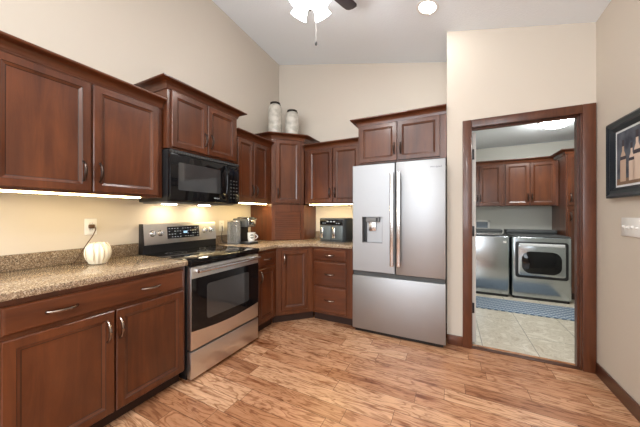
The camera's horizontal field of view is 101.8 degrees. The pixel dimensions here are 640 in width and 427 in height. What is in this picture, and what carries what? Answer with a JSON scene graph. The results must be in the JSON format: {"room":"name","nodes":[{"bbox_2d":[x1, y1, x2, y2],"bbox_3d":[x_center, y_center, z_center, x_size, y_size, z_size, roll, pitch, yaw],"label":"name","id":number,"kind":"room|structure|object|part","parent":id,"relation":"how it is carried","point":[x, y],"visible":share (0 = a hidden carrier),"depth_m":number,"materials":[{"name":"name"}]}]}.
{"room":"kitchen","nodes":[
{"label":"kitchen","id":0,"kind":"room"},
{"bbox_2d":[0,0,278,255],"bbox_3d":[-2.092,-0.799,1.247,0.100,4.120,6.500,0,0,27],"label":"wall","id":1,"kind":"structure","parent":0,"point":[195,43],"depth_m":2.18,"materials":[{"name":"beige paint"}]},
{"bbox_2d":[0,243,137,272],"bbox_3d":[-1.952,0.298,1.388,0.020,0.098,1.825,0,0,27],"label":"backsplash","id":2,"kind":"structure","parent":1,"relation":"attached to","point":[14,262],"depth_m":1.71,"materials":[{"name":"brown stone"}]},
{"bbox_2d":[0,30,167,198],"bbox_3d":[-1.591,-0.511,1.680,0.405,0.775,0.989,0,0,27],"label":"upper cabinet","id":3,"kind":"object","parent":1,"relation":"attached to","point":[67,125],"visible":0.99,"depth_m":1.56,"materials":[{"name":"brown wood"}]},
{"bbox_3d":[-1.546,-0.482,1.462,0.020,0.685,0.413,0,0,27],"label":"door","id":4,"kind":"part","parent":3,"relation":"part of","materials":[{"name":"brown wood"}]},
{"bbox_2d":[0,189,141,197],"bbox_3d":[-1.534,-0.128,1.626,0.047,0.027,0.772,0,0,27],"label":"light","id":5,"kind":"object","parent":3,"relation":"attached to","point":[1,190],"visible":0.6,"depth_m":1.56,"materials":[{"name":"white plastic"}]},
{"bbox_3d":[-1.591,-0.864,1.680,0.405,0.070,0.988,0,0,27],"label":"crown moulding","id":6,"kind":"part","parent":3,"relation":"part of","materials":[{"name":"brown wood"}]},
{"bbox_3d":[-1.444,-0.264,1.599,0.040,0.130,0.017,0,0,27],"label":"handle","id":7,"kind":"part","parent":3,"relation":"part of","materials":[{"name":"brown metal"}]},
{"bbox_3d":[-1.406,-0.264,1.674,0.040,0.130,0.017,0,0,27],"label":"handle","id":8,"kind":"part","parent":3,"relation":"part of","materials":[{"name":"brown metal"}]},
{"bbox_3d":[-1.356,-0.481,1.842,0.020,0.685,0.413,0,0,27],"label":"door","id":9,"kind":"part","parent":3,"relation":"part of","materials":[{"name":"brown wood"}]},
{"bbox_2d":[84,218,96,234],"bbox_3d":[-1.692,0.097,1.920,0.009,0.120,0.074,0,0,27],"label":"wall outlet","id":10,"kind":"object","parent":1,"relation":"attached to","point":[87,231],"visible":0.91,"depth_m":1.91,"materials":[{"name":"white plastic"}]},
{"bbox_2d":[133,73,246,163],"bbox_3d":[-1.175,-0.789,2.454,0.456,0.538,0.900,0,0,27],"label":"upper cabinet","id":11,"kind":"object","parent":1,"relation":"attached to","point":[194,121],"visible":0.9,"depth_m":2.25,"materials":[{"name":"brown wood"}]},
{"bbox_2d":[139,149,238,205],"bbox_3d":[-1.170,-0.295,2.451,0.464,0.431,0.750,0,0,27],"label":"microwave","id":12,"kind":"object","parent":11,"relation":"attached to","point":[187,178],"visible":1,"depth_m":2.25,"materials":[{"name":"black plastic"}]},
{"bbox_3d":[-1.056,-0.289,2.303,0.033,0.374,0.583,0,0,27],"label":"door","id":13,"kind":"part","parent":12,"relation":"part of","materials":[{"name":"black glass"}]},
{"bbox_3d":[-0.906,-0.301,2.521,0.055,0.331,0.020,0,0,27],"label":"handle","id":14,"kind":"part","parent":12,"relation":"part of","materials":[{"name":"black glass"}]},
{"bbox_3d":[-0.887,-0.289,2.638,0.034,0.374,0.158,0,0,27],"label":"control panel","id":15,"kind":"part","parent":12,"relation":"part of","materials":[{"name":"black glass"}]},
{"bbox_3d":[-1.108,-0.759,2.224,0.020,0.448,0.338,0,0,27],"label":"door","id":16,"kind":"part","parent":11,"relation":"part of","materials":[{"name":"brown wood"}]},
{"bbox_3d":[-1.174,-1.023,2.454,0.455,0.070,0.900,0,0,27],"label":"crown moulding","id":17,"kind":"part","parent":11,"relation":"part of","materials":[{"name":"brown wood"}]},
{"bbox_3d":[-0.953,-0.759,2.533,0.020,0.448,0.338,0,0,27],"label":"door","id":18,"kind":"part","parent":11,"relation":"part of","materials":[{"name":"brown wood"}]},
{"bbox_2d":[219,221,223,230],"bbox_3d":[-1.142,0.143,3.018,0.009,0.120,0.074,0,0,27],"label":"wall outlet","id":19,"kind":"object","parent":1,"relation":"attached to","point":[221,223],"visible":0.96,"depth_m":3.01,"materials":[{"name":"white plastic"}]},
{"bbox_2d":[216,235,226,243],"bbox_3d":[-1.058,0.300,3.172,0.020,0.098,0.630,0,0,27],"label":"backsplash","id":20,"kind":"structure","parent":1,"relation":"attached to","point":[224,237],"depth_m":2.98,"materials":[{"name":"brown stone"}]},
{"bbox_2d":[237,128,274,203],"bbox_3d":[-0.888,-0.510,3.083,0.405,0.775,0.628,0,0,27],"label":"upper cabinet","id":21,"kind":"object","parent":1,"relation":"attached to","point":[253,150],"visible":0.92,"depth_m":3.00,"materials":[{"name":"brown wood"}]},
{"bbox_3d":[-0.828,-0.480,2.896,0.020,0.685,0.252,0,0,27],"label":"door","id":22,"kind":"part","parent":21,"relation":"part of","materials":[{"name":"brown wood"}]},
{"bbox_2d":[239,202,265,204],"bbox_3d":[-0.824,-0.126,3.043,0.047,0.027,0.592,0,0,27],"label":"light","id":23,"kind":"object","parent":21,"relation":"attached to","point":[239,202],"visible":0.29,"depth_m":3.04,"materials":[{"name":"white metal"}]},
{"bbox_3d":[-0.746,-0.862,3.012,0.087,0.070,0.624,0,0,27],"label":"crown moulding","id":24,"kind":"part","parent":21,"relation":"part of","materials":[{"name":"brown wood"}]},
{"bbox_3d":[-0.712,-0.480,3.127,0.020,0.685,0.252,0,0,27],"label":"door","id":25,"kind":"part","parent":21,"relation":"part of","materials":[{"name":"brown wood"}]},
{"bbox_2d":[279,62,446,322],"bbox_3d":[0.437,-0.548,3.559,2.350,3.622,0.100,0,0,27],"label":"wall","id":26,"kind":"structure","parent":0,"point":[325,98],"depth_m":3.54,"materials":[{"name":"beige paint"}]},
{"bbox_2d":[302,137,358,204],"bbox_3d":[0.212,-0.509,3.388,0.792,0.775,0.405,0,0,27],"label":"upper cabinet","id":27,"kind":"object","parent":26,"relation":"attached to","point":[329,165],"visible":0.84,"depth_m":3.26,"materials":[{"name":"brown wood"}]},
{"bbox_3d":[0.003,-0.479,3.339,0.345,0.685,0.020,0,0,27],"label":"door","id":28,"kind":"part","parent":27,"relation":"part of","materials":[{"name":"brown wood"}]},
{"bbox_3d":[0.140,-0.862,3.246,0.790,0.070,0.087,0,0,27],"label":"crown moulding","id":29,"kind":"part","parent":27,"relation":"part of","materials":[{"name":"brown wood"}]},
{"bbox_2d":[309,203,352,204],"bbox_3d":[0.133,-0.125,3.343,0.612,0.027,0.047,0,0,27],"label":"light","id":30,"kind":"object","parent":27,"relation":"attached to","point":[352,203],"visible":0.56,"depth_m":3.32,"materials":[{"name":"white plastic"}]},
{"bbox_3d":[0.319,-0.480,3.181,0.345,0.685,0.020,0,0,27],"label":"door","id":31,"kind":"part","parent":27,"relation":"part of","materials":[{"name":"brown wood"}]},
{"bbox_2d":[315,231,352,239],"bbox_3d":[0.286,0.300,3.564,0.780,0.098,0.020,0,0,27],"label":"backsplash","id":32,"kind":"structure","parent":26,"relation":"attached to","point":[317,233],"depth_m":3.71,"materials":[{"name":"brown stone"}]},
{"bbox_2d":[350,104,446,165],"bbox_3d":[0.896,-0.791,2.939,0.967,0.496,0.595,0,0,27],"label":"upper cabinet","id":33,"kind":"object","parent":26,"relation":"attached to","point":[420,133],"visible":0.95,"depth_m":2.69,"materials":[{"name":"brown wood"}]},
{"bbox_3d":[0.625,-0.762,2.815,0.402,0.406,0.020,0,0,27],"label":"door","id":34,"kind":"part","parent":33,"relation":"part of","materials":[{"name":"brown wood"}]},
{"bbox_3d":[0.896,-1.004,2.939,0.967,0.070,0.595,0,0,27],"label":"crown moulding","id":35,"kind":"part","parent":33,"relation":"part of","materials":[{"name":"brown wood"}]},
{"bbox_3d":[0.993,-0.762,2.631,0.402,0.406,0.020,0,0,27],"label":"door","id":36,"kind":"part","parent":33,"relation":"part of","materials":[{"name":"brown wood"}]},
{"bbox_2d":[104,293,639,426],"bbox_3d":[0.524,1.310,1.164,4.850,0.100,8.900,0,0,27],"label":"floor","id":37,"kind":"structure","parent":0,"point":[308,372],"depth_m":1.92,"materials":[{"name":"brown wood"}]},
{"bbox_2d":[0,266,184,426],"bbox_3d":[-1.453,0.823,1.649,0.660,0.876,0.910,0,0,27],"label":"base cabinet","id":38,"kind":"object","parent":37,"relation":"on","point":[88,355],"visible":1,"depth_m":1.42,"materials":[{"name":"brown wood"}]},
{"bbox_3d":[-1.300,0.861,1.328,0.020,0.590,0.428,0,0,27],"label":"door","id":39,"kind":"part","parent":38,"relation":"part of","materials":[{"name":"brown wood"}]},
{"bbox_3d":[-1.280,0.479,1.303,0.040,0.017,0.130,0,0,27],"label":"handle","id":40,"kind":"part","parent":38,"relation":"part of","materials":[{"name":"silver metal"}]},
{"bbox_3d":[-1.202,0.479,1.525,0.020,0.128,0.868,0,0,27],"label":"drawer","id":41,"kind":"part","parent":38,"relation":"part of","materials":[{"name":"brown wood"}]},
{"bbox_3d":[-1.194,0.676,1.475,0.040,0.130,0.017,0,0,27],"label":"handle","id":42,"kind":"part","parent":38,"relation":"part of","materials":[{"name":"silver metal"}]},
{"bbox_3d":[-1.165,0.676,1.531,0.040,0.130,0.017,0,0,27],"label":"handle","id":43,"kind":"part","parent":38,"relation":"part of","materials":[{"name":"silver metal"}]},
{"bbox_3d":[-1.104,0.861,1.721,0.020,0.590,0.430,0,0,27],"label":"door","id":44,"kind":"part","parent":38,"relation":"part of","materials":[{"name":"brown wood"}]},
{"bbox_3d":[-1.086,0.479,1.690,0.040,0.017,0.130,0,0,27],"label":"handle","id":45,"kind":"part","parent":38,"relation":"part of","materials":[{"name":"silver metal"}]},
{"bbox_2d":[139,222,260,379],"bbox_3d":[-1.052,0.676,2.388,0.720,1.172,0.755,0,0,27],"label":"range","id":46,"kind":"object","parent":37,"relation":"on","point":[221,282],"visible":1,"depth_m":2.21,"materials":[{"name":"silver metal"}]},
{"bbox_3d":[-1.436,0.172,2.243,0.034,0.054,0.054,-6,-3,26],"label":"knob","id":47,"kind":"part","parent":46,"relation":"part of","materials":[{"name":"silver metal"}]},
{"bbox_3d":[-1.405,0.173,2.305,0.034,0.054,0.054,-6,-3,26],"label":"knob","id":48,"kind":"part","parent":46,"relation":"part of","materials":[{"name":"silver metal"}]},
{"bbox_2d":[144,245,258,266],"bbox_3d":[-1.049,0.369,2.387,0.622,0.050,0.755,0,0,27],"label":"cooktop","id":49,"kind":"object","parent":46,"relation":"in","point":[196,255],"depth_m":2.28,"materials":[{"name":"black glass"}]},
{"bbox_3d":[-0.804,0.710,2.264,0.046,0.620,0.749,0,0,27],"label":"oven door","id":50,"kind":"part","parent":46,"relation":"part of","materials":[{"name":"silver metal"}]},
{"bbox_3d":[-0.804,1.133,2.263,0.046,0.198,0.749,0,0,27],"label":"drawer","id":51,"kind":"part","parent":46,"relation":"part of","materials":[{"name":"silver metal"}]},
{"bbox_3d":[-0.782,0.696,2.252,0.004,0.418,0.743,0,0,27],"label":"glass panel","id":52,"kind":"part","parent":46,"relation":"part of","materials":[{"name":"black glass"}]},
{"bbox_3d":[-0.757,0.430,2.240,0.062,0.026,0.695,0,0,27],"label":"handle","id":53,"kind":"part","parent":46,"relation":"part of","materials":[{"name":"silver metal"}]},
{"bbox_2d":[256,248,275,331],"bbox_3d":[-0.823,0.825,2.906,0.660,0.876,0.366,0,0,27],"label":"base cabinet","id":54,"kind":"object","parent":37,"relation":"on","point":[266,264],"visible":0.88,"depth_m":2.78,"materials":[{"name":"brown wood"}]},
{"bbox_3d":[-0.572,0.860,2.783,0.020,0.555,0.275,0,0,27],"label":"door","id":55,"kind":"part","parent":54,"relation":"part of","materials":[{"name":"brown wood"}]},
{"bbox_3d":[-0.572,0.485,2.784,0.020,0.138,0.275,0,0,27],"label":"drawer","id":56,"kind":"part","parent":54,"relation":"part of","materials":[{"name":"brown wood"}]},
{"bbox_2d":[272,246,312,322],"bbox_3d":[-0.432,0.825,3.425,0.910,0.876,0.910,0,0,27],"label":"base cabinet","id":57,"kind":"object","parent":37,"relation":"on","point":[293,264],"visible":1,"depth_m":3.01,"materials":[{"name":"brown wood"}]},
{"bbox_2d":[216,231,352,251],"bbox_3d":[-0.284,0.318,3.147,1.427,0.134,1.277,0,0,27],"label":"countertop","id":58,"kind":"structure","parent":57,"relation":"on","point":[263,245],"depth_m":3.00,"materials":[{"name":"brown stone"}]},
{"bbox_2d":[221,217,257,244],"bbox_3d":[-0.928,0.195,3.007,0.366,0.305,0.260,0,0,29],"label":"coffee maker","id":59,"kind":"object","parent":58,"relation":"on","point":[237,228],"visible":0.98,"depth_m":2.94,"materials":[{"name":"black plastic"}]},
{"bbox_3d":[-0.977,0.222,2.952,0.170,0.250,0.066,0,0,29],"label":"water tank","id":60,"kind":"part","parent":59,"relation":"part of","materials":[{"name":"grey"}]},
{"bbox_3d":[-0.777,0.107,2.979,0.010,0.070,0.115,0,0,29],"label":"plate","id":61,"kind":"part","parent":59,"relation":"part of","materials":[{"name":"silver metal"}]},
{"bbox_2d":[247,232,257,240],"bbox_3d":[-0.779,0.268,2.982,0.107,0.100,0.089,0,0,23],"label":"mug","id":62,"kind":"object","parent":59,"relation":"on","point":[251,235],"visible":0.99,"depth_m":2.95,"materials":[{"name":"white ceramic"}]},
{"bbox_2d":[251,131,319,240],"bbox_3d":[-0.475,-0.338,3.556,0.719,1.371,0.719,0,0,27],"label":"cabinet","id":63,"kind":"object","parent":58,"relation":"on","point":[287,216],"visible":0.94,"depth_m":3.37,"materials":[{"name":"brown wood"}]},
{"bbox_2d":[268,101,281,131],"bbox_3d":[-0.606,-1.256,3.517,0.187,0.468,0.187,0,0,27],"label":"jar","id":64,"kind":"object","parent":63,"relation":"on","point":[274,110],"visible":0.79,"depth_m":3.44,"materials":[{"name":"ceramic"}]},
{"bbox_3d":[-0.418,0.160,3.385,0.336,0.370,0.004,0,0,-18],"label":"tambour door","id":65,"kind":"part","parent":63,"relation":"part of","materials":[{"name":"brown wood"}]},
{"bbox_3d":[-0.412,-0.540,3.367,0.320,0.808,0.020,0,0,-18],"label":"door","id":66,"kind":"part","parent":63,"relation":"part of","materials":[{"name":"brown wood"}]},
{"bbox_3d":[-0.443,-0.989,3.461,1.017,0.070,0.327,0,0,-18],"label":"crown moulding","id":67,"kind":"part","parent":63,"relation":"part of","materials":[{"name":"brown wood"}]},
{"bbox_2d":[285,109,298,133],"bbox_3d":[-0.380,-1.210,3.544,0.187,0.375,0.187,0,0,27],"label":"jar","id":68,"kind":"object","parent":63,"relation":"on","point":[292,117],"visible":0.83,"depth_m":3.47,"materials":[{"name":"ceramic"}]},
{"bbox_2d":[320,218,352,241],"bbox_3d":[0.198,0.202,3.293,0.370,0.292,0.318,0,0,32],"label":"air fryer","id":69,"kind":"object","parent":58,"relation":"on","point":[331,229],"visible":0.99,"depth_m":3.18,"materials":[{"name":"grey plastic"}]},
{"bbox_2d":[320,226,329,239],"bbox_3d":[0.064,0.238,3.230,0.156,0.174,0.067,0,0,27],"label":"basket","id":70,"kind":"object","parent":69,"relation":"on","point":[324,230],"depth_m":3.22,"materials":[{"name":"silver metal"}]},
{"bbox_3d":[0.136,0.109,3.192,0.320,0.067,0.015,0,0,32],"label":"control panel","id":71,"kind":"part","parent":69,"relation":"part of","materials":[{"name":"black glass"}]},
{"bbox_2d":[331,226,342,240],"bbox_3d":[0.205,0.238,3.143,0.156,0.174,0.067,0,0,27],"label":"basket","id":72,"kind":"object","parent":69,"relation":"on","point":[336,231],"depth_m":3.13,"materials":[{"name":"silver metal"}]},
{"bbox_3d":[-0.292,0.768,3.007,0.308,0.690,0.020,0,0,-18],"label":"door","id":73,"kind":"part","parent":57,"relation":"part of","materials":[{"name":"brown wood"}]},
{"bbox_2d":[312,246,353,325],"bbox_3d":[0.258,0.825,3.211,0.512,0.876,0.660,0,0,27],"label":"base cabinet","id":74,"kind":"object","parent":37,"relation":"on","point":[332,268],"visible":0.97,"depth_m":2.95,"materials":[{"name":"brown wood"}]},
{"bbox_3d":[0.111,0.990,2.971,0.400,0.285,0.020,0,0,27],"label":"drawer","id":75,"kind":"part","parent":74,"relation":"part of","materials":[{"name":"brown wood"}]},
{"bbox_3d":[0.111,0.695,2.971,0.400,0.272,0.020,0,0,27],"label":"drawer","id":76,"kind":"part","parent":74,"relation":"part of","materials":[{"name":"brown wood"}]},
{"bbox_3d":[0.111,0.477,2.971,0.400,0.128,0.020,0,0,27],"label":"drawer","id":77,"kind":"part","parent":74,"relation":"part of","materials":[{"name":"brown wood"}]},
{"bbox_2d":[353,158,445,346],"bbox_3d":[0.888,0.375,2.866,0.905,1.775,0.703,0,0,27],"label":"refrigerator","id":78,"kind":"object","parent":37,"relation":"on","point":[399,208],"visible":1,"depth_m":2.56,"materials":[{"name":"silver metal"}]},
{"bbox_3d":[0.564,0.049,2.728,0.450,1.123,0.062,0,0,27],"label":"door","id":79,"kind":"part","parent":78,"relation":"part of","materials":[{"name":"silver metal"}]},
{"bbox_3d":[0.716,0.059,2.590,0.037,0.937,0.054,0,0,27],"label":"handle","id":80,"kind":"part","parent":78,"relation":"part of","materials":[{"name":"silver metal"}]},
{"bbox_3d":[0.773,0.059,2.561,0.037,0.937,0.054,0,0,27],"label":"handle","id":81,"kind":"part","parent":78,"relation":"part of","materials":[{"name":"silver metal"}]},
{"bbox_3d":[0.768,0.938,2.625,0.905,0.564,0.062,0,0,27],"label":"freezer drawer","id":82,"kind":"part","parent":78,"relation":"part of","materials":[{"name":"silver metal"}]},
{"bbox_3d":[0.972,0.049,2.524,0.450,1.123,0.062,0,0,27],"label":"door","id":83,"kind":"part","parent":78,"relation":"part of","materials":[{"name":"silver metal"}]},
{"bbox_2d":[476,228,508,296],"bbox_3d":[2.711,0.766,4.386,0.685,0.995,0.722,0,0,27],"label":"washer","id":84,"kind":"object","parent":37,"relation":"on","point":[492,246],"visible":0.61,"depth_m":4.01,"materials":[{"name":"grey metal"}]},
{"bbox_3d":[2.671,0.323,4.306,0.580,0.020,0.500,0,0,27],"label":"lid","id":85,"kind":"part","parent":84,"relation":"part of","materials":[{"name":"grey metal"}]},
{"bbox_3d":[2.712,0.308,4.387,0.675,0.079,0.710,0,0,27],"label":"panel","id":86,"kind":"part","parent":84,"relation":"part of","materials":[{"name":"grey plastic"}]},
{"bbox_2d":[476,296,573,320],"bbox_3d":[2.651,1.257,3.510,1.350,0.010,0.540,0,0,27],"label":"runner rug","id":87,"kind":"object","parent":37,"relation":"on","point":[535,309],"visible":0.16,"depth_m":3.43,"materials":[{"name":"blue fabric"}]},
{"bbox_2d":[472,346,581,369],"bbox_3d":[1.773,1.258,2.280,0.768,0.008,0.050,0,0,27],"label":"trim","id":88,"kind":"structure","parent":37,"relation":"on","point":[473,347],"depth_m":2.26,"materials":[{"name":"brown wood"}]},
{"bbox_2d":[504,229,571,303],"bbox_3d":[3.340,0.763,4.060,0.685,1.000,0.780,0,0,27],"label":"dryer","id":89,"kind":"object","parent":37,"relation":"on","point":[540,260],"visible":0.98,"depth_m":3.75,"materials":[{"name":"grey metal"}]},
{"bbox_3d":[3.350,0.305,4.080,0.675,0.084,0.730,0,0,27],"label":"panel","id":90,"kind":"part","parent":89,"relation":"part of","materials":[{"name":"grey plastic"}]},
{"bbox_3d":[3.179,0.678,3.740,0.600,0.530,0.018,0,0,27],"label":"door","id":91,"kind":"part","parent":89,"relation":"part of","materials":[{"name":"silver metal"}]},
{"bbox_3d":[3.170,0.457,3.722,0.515,0.041,0.022,0,0,27],"label":"handle","id":92,"kind":"part","parent":89,"relation":"part of","materials":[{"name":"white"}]},
{"bbox_3d":[3.173,0.678,3.728,0.535,0.455,0.008,0,0,27],"label":"door","id":93,"kind":"part","parent":89,"relation":"part of","materials":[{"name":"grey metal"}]},
{"bbox_2d":[550,148,573,298],"bbox_3d":[3.932,0.164,3.945,0.610,2.200,0.673,0,0,27],"label":"tall cabinet","id":94,"kind":"object","parent":37,"relation":"on","point":[563,214],"visible":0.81,"depth_m":3.82,"materials":[{"name":"brown wood"}]},
{"bbox_3d":[3.932,-0.901,3.946,0.610,0.070,0.673,0,0,27],"label":"crown moulding","id":95,"kind":"part","parent":94,"relation":"part of","materials":[{"name":"brown wood"}]},
{"bbox_3d":[3.811,-0.489,3.703,0.436,0.745,0.020,0,0,27],"label":"door","id":96,"kind":"part","parent":94,"relation":"part of","materials":[{"name":"brown wood"}]},
{"bbox_3d":[3.811,0.521,3.702,0.436,1.245,0.020,0,0,27],"label":"door","id":97,"kind":"part","parent":94,"relation":"part of","materials":[{"name":"brown wood"}]},
{"bbox_3d":[-1.862,0.822,0.833,0.660,0.876,0.914,0,0,27],"label":"base cabinet","id":98,"kind":"object","parent":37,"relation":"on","visible":0},
{"bbox_2d":[0,243,187,301],"bbox_3d":[-1.671,0.316,1.247,0.649,0.134,1.825,0,0,27],"label":"countertop","id":99,"kind":"structure","parent":98,"relation":"on","point":[24,275],"depth_m":1.59,"materials":[{"name":"brown stone"}]},
{"bbox_2d":[72,224,111,263],"bbox_3d":[-1.594,0.213,1.819,0.246,0.266,0.162,0,0,17],"label":"wax warmer","id":100,"kind":"object","parent":99,"relation":"on","point":[95,252],"visible":1,"depth_m":1.77,"materials":[{"name":"beige ceramic"}]},
{"bbox_3d":[-1.661,0.217,1.834,0.116,0.254,0.176,0,0,-33],"label":"cord","id":101,"kind":"part","parent":100,"relation":"part of","materials":[{"name":"brown plastic"}]},
{"bbox_2d":[84,242,111,263],"bbox_3d":[-1.546,0.275,1.811,0.148,0.142,0.148,0,0,27],"label":"pumpkin","id":102,"kind":"object","parent":100,"relation":"on","point":[95,252],"depth_m":1.77,"materials":[{"name":"beige ceramic"}]},
{"bbox_2d":[212,0,610,64],"bbox_3d":[-0.545,-2.126,0.418,3.610,1.337,6.600,0,0,27],"label":"ceiling","id":103,"kind":"structure","parent":0,"point":[374,31],"depth_m":2.75,"materials":[{"name":"white paint"}]},
{"bbox_2d":[289,0,356,45],"bbox_3d":[-0.125,-1.692,2.058,0.862,0.818,0.906,0,0,27],"label":"ceiling fan","id":104,"kind":"object","parent":103,"relation":"hanging from","point":[321,11],"visible":1,"depth_m":2.03,"materials":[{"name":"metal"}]},
{"bbox_3d":[-0.163,-1.620,1.915,0.133,0.172,0.158,0,0,27],"label":"lamp shade","id":105,"kind":"part","parent":104,"relation":"part of","materials":[{"name":"white glass"}]},
{"bbox_3d":[-0.152,-1.620,2.082,0.158,0.172,0.133,0,0,27],"label":"lamp shade","id":106,"kind":"part","parent":104,"relation":"part of","materials":[{"name":"white glass"}]},
{"bbox_3d":[0.015,-1.620,2.071,0.133,0.172,0.158,0,0,27],"label":"lamp shade","id":107,"kind":"part","parent":104,"relation":"part of","materials":[{"name":"white glass"}]},
{"bbox_3d":[0.004,-1.620,1.904,0.158,0.172,0.133,0,0,27],"label":"lamp shade","id":108,"kind":"part","parent":104,"relation":"part of","materials":[{"name":"white glass"}]},
{"bbox_3d":[0.168,-1.847,2.219,0.362,0.008,0.132,0,11,-43],"label":"blade","id":109,"kind":"part","parent":104,"relation":"part of","materials":[{"name":"brown wood"}]},
{"bbox_2d":[416,0,438,14],"bbox_3d":[0.949,-1.822,2.297,0.186,0.050,0.191,0,0,13],"label":"recessed light","id":110,"kind":"object","parent":103,"relation":"in","point":[424,7],"visible":1,"depth_m":2.29,"materials":[{"name":"white glass"}]},
{"bbox_2d":[447,22,595,336],"bbox_3d":[1.736,-0.273,2.345,1.060,3.070,0.120,0,0,27],"label":"wall","id":111,"kind":"structure","parent":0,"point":[514,70],"depth_m":2.35,"materials":[{"name":"beige paint"}]},
{"bbox_2d":[447,334,462,346],"bbox_3d":[1.292,1.214,2.491,0.133,0.095,0.014,0,0,27],"label":"baseboard","id":112,"kind":"structure","parent":111,"relation":"attached to","point":[455,340],"depth_m":2.49,"materials":[{"name":"brown wood"}]},
{"bbox_2d":[472,132,475,342],"bbox_3d":[1.660,0.232,2.862,0.041,2.045,0.757,0,0,27],"label":"interior door","id":113,"kind":"structure","parent":111,"relation":"in","point":[473,133],"depth_m":2.53,"materials":[{"name":"white paint"}]},
{"bbox_2d":[463,103,596,373],"bbox_3d":[1.789,0.194,2.308,0.922,2.135,0.138,0,0,27],"label":"door frame","id":114,"kind":"structure","parent":111,"relation":"attached to","point":[588,111],"depth_m":2.11,"materials":[{"name":"brown wood"}]},
{"bbox_2d":[472,121,573,148],"bbox_3d":[3.032,-1.237,3.326,2.300,0.080,2.793,0,0,27],"label":"ceiling","id":115,"kind":"structure","parent":0,"point":[529,133],"depth_m":3.99,"materials":[{"name":"white paint"}]},
{"bbox_2d":[538,119,573,128],"bbox_3d":[3.039,-1.139,3.341,0.360,0.115,0.360,0,0,27],"label":"dome light","id":116,"kind":"object","parent":115,"relation":"attached to","point":[554,124],"visible":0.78,"depth_m":3.29,"materials":[{"name":"white glass"}]},
{"bbox_2d":[476,140,573,233],"bbox_3d":[3.590,0.030,4.551,2.400,2.470,0.100,0,0,27],"label":"wall","id":117,"kind":"structure","parent":0,"point":[505,217],"depth_m":4.55,"materials":[{"name":"grey paint"}]},
{"bbox_2d":[476,220,489,228],"bbox_3d":[2.981,0.210,4.786,0.240,0.170,0.022,0,0,27],"label":"outlet box","id":118,"kind":"object","parent":117,"relation":"attached to","point":[484,224],"visible":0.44,"depth_m":4.78,"materials":[{"name":"white plastic"}]},
{"bbox_3d":[2.985,0.210,4.793,0.180,0.110,0.006,0,0,27],"label":"plate","id":119,"kind":"part","parent":118,"relation":"part of","materials":[{"name":"grey plastic"}]},
{"bbox_2d":[476,160,503,206],"bbox_3d":[2.833,-0.508,4.646,0.704,0.775,0.405,0,0,27],"label":"upper cabinet","id":120,"kind":"object","parent":117,"relation":"attached to","point":[489,174],"visible":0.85,"depth_m":4.45,"materials":[{"name":"brown wood"}]},
{"bbox_3d":[2.619,-0.478,4.600,0.320,0.685,0.020,0,0,27],"label":"door","id":121,"kind":"part","parent":120,"relation":"part of","materials":[{"name":"brown wood"}]},
{"bbox_3d":[2.761,-0.861,4.505,0.704,0.070,0.087,0,0,27],"label":"crown moulding","id":122,"kind":"part","parent":120,"relation":"part of","materials":[{"name":"brown wood"}]},
{"bbox_2d":[502,156,558,206],"bbox_3d":[3.465,-0.508,4.330,0.706,0.775,0.405,0,0,27],"label":"upper cabinet","id":123,"kind":"object","parent":117,"relation":"attached to","point":[532,181],"visible":0.99,"depth_m":4.19,"materials":[{"name":"brown wood"}]},
{"bbox_3d":[3.251,-0.478,4.283,0.322,0.685,0.020,0,0,27],"label":"door","id":124,"kind":"part","parent":123,"relation":"part of","materials":[{"name":"brown wood"}]},
{"bbox_3d":[3.364,-0.861,4.203,0.640,0.070,0.087,0,0,27],"label":"crown moulding","id":125,"kind":"part","parent":123,"relation":"part of","materials":[{"name":"brown wood"}]},
{"bbox_3d":[3.544,-0.478,4.136,0.322,0.685,0.020,0,0,27],"label":"door","id":126,"kind":"part","parent":123,"relation":"part of","materials":[{"name":"brown wood"}]},
{"bbox_2d":[596,0,639,404],"bbox_3d":[0.936,-0.392,-0.546,0.100,3.300,6.007,0,0,27],"label":"wall","id":127,"kind":"structure","parent":0,"point":[618,26],"depth_m":1.80,"materials":[{"name":"beige paint"}]},
{"bbox_2d":[596,362,639,422],"bbox_3d":[0.854,1.211,-0.585,0.014,0.095,5.868,0,0,27],"label":"baseboard","id":128,"kind":"structure","parent":127,"relation":"attached to","point":[615,388],"depth_m":1.75,"materials":[{"name":"brown wood"}]},
{"bbox_2d":[606,107,639,198],"bbox_3d":[1.873,-0.367,1.477,0.036,0.520,0.860,0,0,27],"label":"framed picture","id":129,"kind":"object","parent":127,"relation":"attached to","point":[622,135],"visible":1,"depth_m":1.70,"materials":[{"name":"black paint"}]},
{"bbox_2d":[616,121,639,187],"bbox_3d":[1.884,-0.367,1.472,0.009,0.404,0.744,0,0,27],"label":"print","id":130,"kind":"object","parent":129,"relation":"attached to","point":[627,134],"depth_m":1.67,"materials":[{"name":"multicoloured paper"}]},
{"bbox_2d":[621,218,639,237],"bbox_3d":[1.962,0.087,1.634,0.018,0.115,0.183,0,0,27],"label":"light switch","id":131,"kind":"object","parent":127,"relation":"attached to","point":[630,227],"visible":1,"depth_m":1.63,"materials":[{"name":"white plastic"}]}
]}

